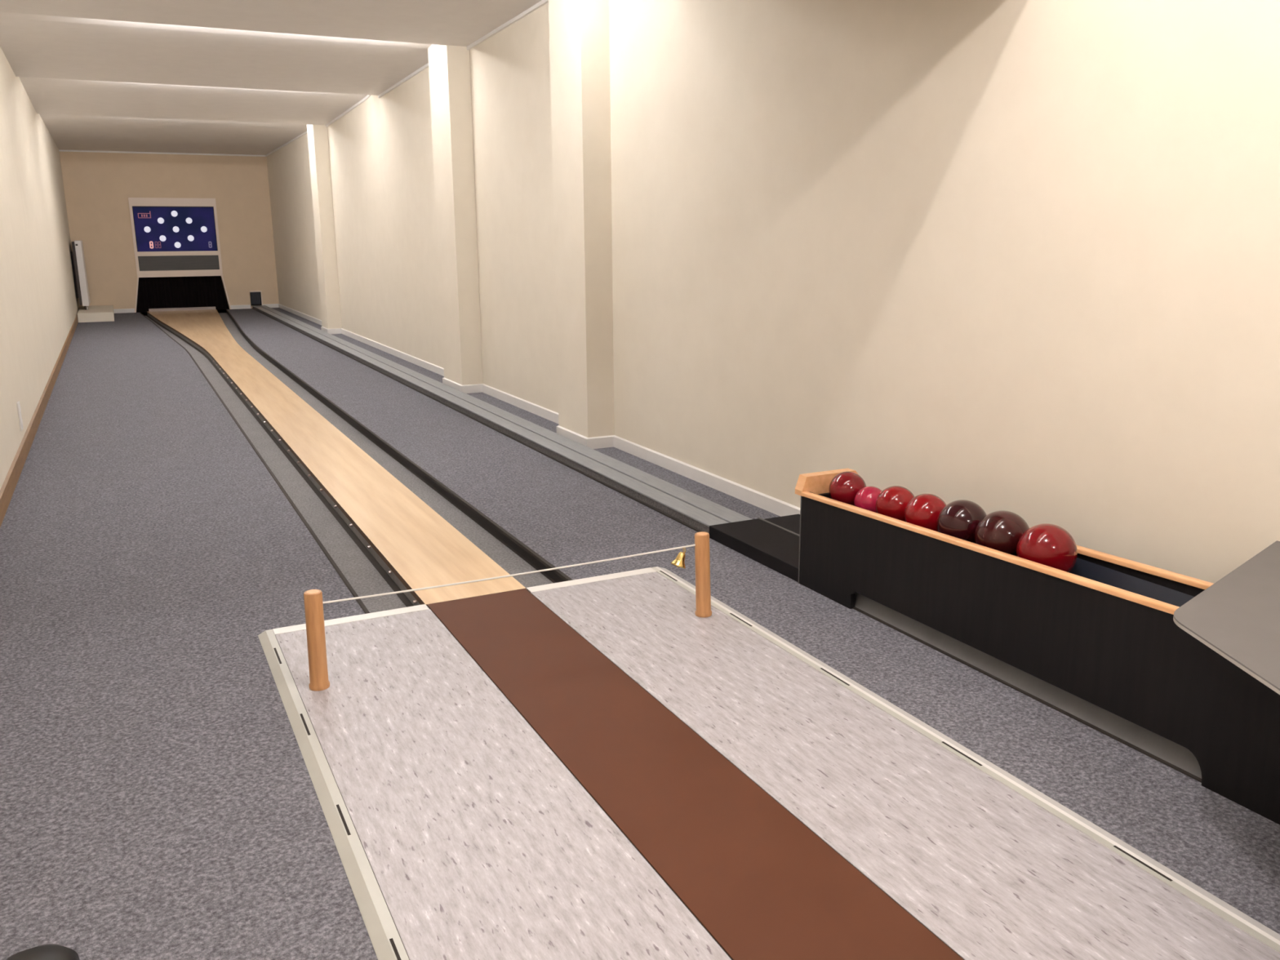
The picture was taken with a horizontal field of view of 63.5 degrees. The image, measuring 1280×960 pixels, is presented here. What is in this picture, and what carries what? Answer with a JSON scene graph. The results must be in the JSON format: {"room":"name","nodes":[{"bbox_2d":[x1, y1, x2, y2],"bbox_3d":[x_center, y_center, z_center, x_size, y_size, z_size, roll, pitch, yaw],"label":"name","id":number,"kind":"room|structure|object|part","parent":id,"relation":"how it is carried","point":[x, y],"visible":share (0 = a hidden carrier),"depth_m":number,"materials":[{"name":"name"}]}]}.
{"room":"games hall","nodes":[
{"label":"games hall","id":0,"kind":"room"},
{"bbox_2d":[0,46,79,489],"bbox_3d":[-4.316,-1.734,6.931,0.200,2.962,22.500,-7,15,-26],"label":"wall","id":1,"kind":"structure","parent":0,"point":[39,305],"depth_m":7.93,"materials":[{"name":"beige paint"}]},
{"bbox_2d":[16,400,23,431],"bbox_3d":[-3.537,-0.366,5.906,0.012,0.160,0.090,-7,15,-26],"label":"wall socket","id":2,"kind":"object","parent":1,"relation":"attached to","point":[19,409],"visible":1,"depth_m":5.88,"materials":[{"name":"white paint"}]},
{"bbox_2d":[0,314,78,527],"bbox_3d":[-4.168,-0.478,7.187,0.014,0.098,22.300,-7,15,-26],"label":"baseboard","id":3,"kind":"structure","parent":1,"relation":"attached to","point":[7,489],"depth_m":6.18,"materials":[{"name":"brown wood"}]},
{"bbox_2d":[70,240,90,310],"bbox_3d":[-8.782,-3.219,16.228,0.169,1.042,1.006,-7,15,-26],"label":"radiator","id":4,"kind":"object","parent":1,"relation":"attached to","point":[77,258],"visible":1,"depth_m":15.84,"materials":[{"name":"white metal"}]},
{"bbox_3d":[-8.806,-3.247,16.213,0.040,0.950,0.960,-7,15,-26],"label":"panel","id":5,"kind":"part","parent":4,"relation":"part of","materials":[{"name":"grey metal"}]},
{"bbox_2d":[58,151,279,309],"bbox_3d":[-7.807,-4.262,17.347,3.110,2.812,0.200,-7,15,-26],"label":"wall","id":6,"kind":"structure","parent":0,"point":[98,187],"depth_m":17.10,"materials":[{"name":"beige paint"}]},
{"bbox_2d":[113,308,134,313],"bbox_3d":[-8.774,-2.782,17.077,0.795,0.068,0.012,-7,15,-26],"label":"baseboard","id":7,"kind":"structure","parent":6,"relation":"attached to","point":[119,310],"depth_m":17.17,"materials":[{"name":"white paint"}]},
{"bbox_2d":[58,149,265,156],"bbox_3d":[-7.765,-5.361,16.985,3.110,0.023,0.020,-7,15,-26],"label":"trim","id":8,"kind":"structure","parent":6,"relation":"attached to","point":[59,149],"depth_m":16.94,"materials":[{"name":"white paint"}]},
{"bbox_2d":[128,197,222,277],"bbox_3d":[-7.743,-4.051,17.297,1.325,1.280,0.030,-7,15,-26],"label":"display","id":9,"kind":"object","parent":6,"relation":"attached to","point":[173,237],"visible":1,"depth_m":17.29,"materials":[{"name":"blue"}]},
{"bbox_2d":[143,226,151,232],"bbox_3d":[-8.127,-4.133,17.073,0.100,0.100,0.009,-7,15,-26],"label":"lamp","id":10,"kind":"object","parent":9,"relation":"attached to","point":[146,228],"depth_m":17.07,"materials":[{"name":"white plastic"}]},
{"bbox_2d":[157,217,164,223],"bbox_3d":[-7.934,-4.294,17.134,0.100,0.100,0.009,-7,15,-26],"label":"lamp","id":11,"kind":"object","parent":9,"relation":"attached to","point":[160,220],"depth_m":17.13,"materials":[{"name":"white plastic"}]},
{"bbox_2d":[159,235,165,241],"bbox_3d":[-7.931,-4.016,17.201,0.100,0.100,0.009,-7,15,-26],"label":"lamp","id":12,"kind":"object","parent":9,"relation":"attached to","point":[162,237],"depth_m":17.20,"materials":[{"name":"white plastic"}]},
{"bbox_2d":[171,210,177,217],"bbox_3d":[-7.740,-4.426,17.202,0.100,0.100,0.009,-7,15,-26],"label":"lamp","id":13,"kind":"object","parent":9,"relation":"attached to","point":[174,213],"depth_m":17.20,"materials":[{"name":"white plastic"}]},
{"bbox_2d":[173,226,179,232],"bbox_3d":[-7.739,-4.180,17.261,0.100,0.100,0.009,-7,15,-26],"label":"lamp","id":14,"kind":"object","parent":9,"relation":"attached to","point":[175,228],"depth_m":17.26,"materials":[{"name":"white plastic"}]},
{"bbox_2d":[174,241,181,248],"bbox_3d":[-7.737,-3.933,17.319,0.100,0.100,0.009,-7,15,-26],"label":"lamp","id":15,"kind":"object","parent":9,"relation":"attached to","point":[177,244],"depth_m":17.32,"materials":[{"name":"white plastic"}]},
{"bbox_3d":[-7.744,-3.649,17.399,1.240,0.240,0.016,-7,15,-26],"label":"grey panel","id":16,"kind":"part","parent":9,"relation":"part of","materials":[{"name":"grey plastic"}]},
{"bbox_2d":[186,217,191,223],"bbox_3d":[-7.548,-4.341,17.321,0.100,0.100,0.009,-7,15,-26],"label":"lamp","id":17,"kind":"object","parent":9,"relation":"attached to","point":[188,220],"depth_m":17.32,"materials":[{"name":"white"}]},
{"bbox_2d":[187,235,194,240],"bbox_3d":[-7.546,-4.062,17.387,0.100,0.100,0.009,-7,15,-26],"label":"lamp","id":18,"kind":"object","parent":9,"relation":"attached to","point":[190,237],"depth_m":17.38,"materials":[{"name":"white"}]},
{"bbox_2d":[200,226,207,232],"bbox_3d":[-7.351,-4.227,17.448,0.100,0.100,0.009,-7,15,-26],"label":"lamp","id":19,"kind":"object","parent":9,"relation":"attached to","point":[203,228],"depth_m":17.45,"materials":[{"name":"white plastic"}]},
{"bbox_2d":[134,275,231,315],"bbox_3d":[-8.011,-3.350,18.033,1.640,0.900,1.234,-7,15,-26],"label":"pit","id":20,"kind":"object","parent":6,"relation":"attached to","point":[159,292],"visible":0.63,"depth_m":17.62,"materials":[{"name":"black fabric"}]},
{"bbox_2d":[230,304,250,309],"bbox_3d":[-6.932,-3.005,17.968,0.331,0.068,0.012,-7,15,-26],"label":"baseboard","id":21,"kind":"structure","parent":6,"relation":"attached to","point":[242,306],"depth_m":17.96,"materials":[{"name":"white paint"}]},
{"bbox_2d":[249,290,262,306],"bbox_3d":[-6.739,-3.180,18.146,0.198,0.300,0.222,-7,15,-26],"label":"hatch","id":22,"kind":"object","parent":6,"relation":"in","point":[255,295],"visible":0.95,"depth_m":18.08,"materials":[{"name":"black"}]},
{"bbox_2d":[262,303,278,307],"bbox_3d":[-6.491,-3.058,18.181,0.267,0.068,0.012,-7,15,-26],"label":"baseboard","id":23,"kind":"structure","parent":6,"relation":"attached to","point":[270,305],"depth_m":18.19,"materials":[{"name":"white paint"}]},
{"bbox_2d":[0,0,542,155],"bbox_3d":[-2.798,-3.205,7.248,3.110,0.264,22.300,-7,15,-26],"label":"ceiling","id":24,"kind":"structure","parent":0,"point":[219,77],"depth_m":8.28,"materials":[{"name":"white paint"}]},
{"bbox_2d":[0,307,1279,959],"bbox_3d":[-2.782,-0.598,7.868,3.110,0.001,22.300,-7,15,-26],"label":"floor","id":25,"kind":"structure","parent":0,"point":[159,800],"depth_m":3.02,"materials":[{"name":"grey carpet"}]},
{"bbox_2d":[5,943,79,959],"bbox_3d":[-0.992,0.808,1.647,0.150,0.118,0.308,-4,14,-14],"label":"shoe","id":26,"kind":"object","parent":25,"relation":"on","point":[51,951],"visible":1,"depth_m":1.74,"materials":[{"name":"black leather"}]},
{"bbox_2d":[77,305,114,322],"bbox_3d":[-8.495,-2.604,16.181,0.479,0.134,1.864,-7,15,-26],"label":"box","id":27,"kind":"object","parent":25,"relation":"on","point":[97,313],"visible":1,"depth_m":15.44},
{"bbox_2d":[139,306,573,613],"bbox_3d":[-4.162,-1.220,10.573,1.374,0.135,16.100,-7,15,-26],"label":"lane","id":28,"kind":"object","parent":25,"relation":"on","point":[384,524],"visible":0.94,"depth_m":5.13,"materials":[{"name":"brown wood"}]},
{"bbox_3d":[-7.743,-2.889,17.523,1.040,0.055,0.070,-7,15,-26],"label":"sill","id":29,"kind":"part","parent":28,"relation":"part of","materials":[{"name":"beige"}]},
{"bbox_3d":[-4.385,-1.168,10.474,0.234,0.051,16.105,-7,15,-27],"label":"rail","id":30,"kind":"part","parent":28,"relation":"part of","materials":[{"name":"black metal"}]},
{"bbox_2d":[252,305,751,533],"bbox_3d":[-3.145,-1.413,11.200,0.220,0.051,15.815,-7,15,-26],"label":"track","id":31,"kind":"object","parent":25,"relation":"on","point":[693,511],"visible":0.85,"depth_m":5.91,"materials":[{"name":"carpet"}]},
{"bbox_2d":[709,514,799,582],"bbox_3d":[0.627,0.253,4.074,0.445,0.056,0.644,-7,15,-26],"label":"ramp","id":32,"kind":"object","parent":25,"relation":"on","point":[773,543],"visible":0.48,"depth_m":4.08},
{"bbox_2d":[257,566,1279,959],"bbox_3d":[0.650,0.953,1.212,1.447,0.015,5.406,-7,15,-26],"label":"platform","id":33,"kind":"object","parent":25,"relation":"on","point":[600,767],"visible":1,"depth_m":2.22,"materials":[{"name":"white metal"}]},
{"bbox_2d":[303,589,329,691],"bbox_3d":[-0.880,0.435,2.815,0.055,0.276,0.055,-6,15,-26],"label":"post","id":34,"kind":"object","parent":33,"relation":"on","point":[313,604],"visible":1,"depth_m":2.80,"materials":[{"name":"brown wood"}]},
{"bbox_2d":[694,531,711,617],"bbox_3d":[0.205,0.304,3.335,0.055,0.277,0.059,11,17,40],"label":"post","id":35,"kind":"object","parent":33,"relation":"on","point":[702,555],"visible":1,"depth_m":3.32,"materials":[{"name":"brown wood"}]},
{"bbox_2d":[322,544,695,604],"bbox_3d":[-0.343,0.273,3.054,1.160,0.012,0.006,-7,15,-26],"label":"cord","id":36,"kind":"object","parent":35,"relation":"attached to","point":[691,545],"visible":1,"depth_m":3.02,"materials":[{"name":"white fabric"}]},
{"bbox_2d":[670,547,685,568],"bbox_3d":[0.121,0.249,3.286,0.049,0.068,0.052,-7,15,-26],"label":"bell","id":37,"kind":"object","parent":36,"relation":"hanging from","point":[679,562],"visible":1,"depth_m":3.28,"materials":[{"name":"gold metal"}]},
{"bbox_2d":[795,468,1279,824],"bbox_3d":[1.277,0.424,2.535,0.253,0.426,2.768,-7,15,-26],"label":"ball rack","id":38,"kind":"object","parent":25,"relation":"on","point":[1099,643],"visible":0.84,"depth_m":2.67,"materials":[{"name":"black laminate"}]},
{"bbox_3d":[0.682,0.202,3.709,0.208,0.323,0.020,-7,15,-26],"label":"panel","id":39,"kind":"part","parent":38,"relation":"part of","materials":[{"name":"black laminate"}]},
{"bbox_2d":[828,471,866,505],"bbox_3d":[0.720,0.035,3.588,0.129,0.129,0.129,-7,15,-26],"label":"ball","id":40,"kind":"object","parent":38,"relation":"in","point":[844,486],"visible":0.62,"depth_m":3.54,"materials":[{"name":"plastic"}]},
{"bbox_2d":[853,485,882,512],"bbox_3d":[0.775,0.075,3.484,0.109,0.109,0.109,-1,13,-4],"label":"ball","id":41,"kind":"object","parent":38,"relation":"in","point":[865,498],"visible":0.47,"depth_m":3.44,"materials":[{"name":"plastic"}]},
{"bbox_2d":[875,485,914,521],"bbox_3d":[0.833,0.084,3.366,0.132,0.132,0.132,-1,13,-4],"label":"ball","id":42,"kind":"object","parent":38,"relation":"in","point":[892,501],"visible":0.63,"depth_m":3.32,"materials":[{"name":"plastic"}]},
{"bbox_2d":[904,493,946,531],"bbox_3d":[0.898,0.111,3.240,0.137,0.137,0.137,-1,13,-2],"label":"ball","id":43,"kind":"object","parent":38,"relation":"in","point":[922,510],"visible":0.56,"depth_m":3.19,"materials":[{"name":"plastic"}]},
{"bbox_2d":[936,499,986,543],"bbox_3d":[0.967,0.134,3.102,0.150,0.150,0.150,-1,13,-3],"label":"ball","id":44,"kind":"object","parent":38,"relation":"in","point":[960,518],"visible":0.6,"depth_m":3.05,"materials":[{"name":"plastic"}]},
{"bbox_3d":[1.184,0.282,2.431,0.027,0.102,2.728,-7,15,-26],"label":"rail","id":45,"kind":"part","parent":38,"relation":"part of","materials":[{"name":"orange wood"}]},
{"bbox_2d":[974,510,1029,556],"bbox_3d":[1.038,0.164,2.962,0.154,0.154,0.154,-1,13,-3],"label":"ball","id":46,"kind":"object","parent":38,"relation":"in","point":[1002,531],"visible":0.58,"depth_m":2.91,"materials":[{"name":"plastic"}]},
{"bbox_2d":[1016,523,1077,572],"bbox_3d":[1.109,0.196,2.824,0.155,0.155,0.155,0,13,0],"label":"ball","id":47,"kind":"object","parent":38,"relation":"in","point":[1051,545],"visible":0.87,"depth_m":2.77,"materials":[{"name":"plastic"}]},
{"bbox_3d":[1.387,0.423,2.567,0.018,0.412,2.728,-7,15,-26],"label":"panel","id":48,"kind":"part","parent":38,"relation":"part of","materials":[{"name":"black laminate"}]},
{"bbox_3d":[1.386,0.258,2.528,0.028,0.102,2.728,-7,15,-26],"label":"rail","id":49,"kind":"part","parent":38,"relation":"part of","materials":[{"name":"orange wood"}]},
{"bbox_2d":[1173,540,1279,694],"bbox_3d":[1.357,0.380,1.777,1.178,0.066,1.295,-7,15,-26],"label":"desk","id":50,"kind":"object","parent":38,"relation":"on","point":[1237,616],"visible":1,"depth_m":2.08,"materials":[{"name":"beige laminate"}]},
{"bbox_2d":[266,0,1279,583],"bbox_3d":[-1.429,-2.083,8.326,0.370,2.962,22.500,-7,15,-26],"label":"wall","id":51,"kind":"structure","parent":0,"point":[1020,257],"depth_m":3.89,"materials":[{"name":"beige paint"}]},
{"bbox_2d":[265,0,548,156],"bbox_3d":[-2.618,-3.852,10.287,0.018,0.160,16.900,-7,15,-26],"label":"trim","id":52,"kind":"structure","parent":51,"relation":"attached to","point":[542,2],"depth_m":8.66,"materials":[{"name":"white paint"}]},
{"bbox_2d":[278,303,799,516],"bbox_3d":[-1.472,-0.789,8.493,0.182,0.068,22.300,-7,15,-26],"label":"baseboard","id":53,"kind":"structure","parent":51,"relation":"attached to","point":[778,507],"depth_m":6.04,"materials":[{"name":"white paint"}]}
]}

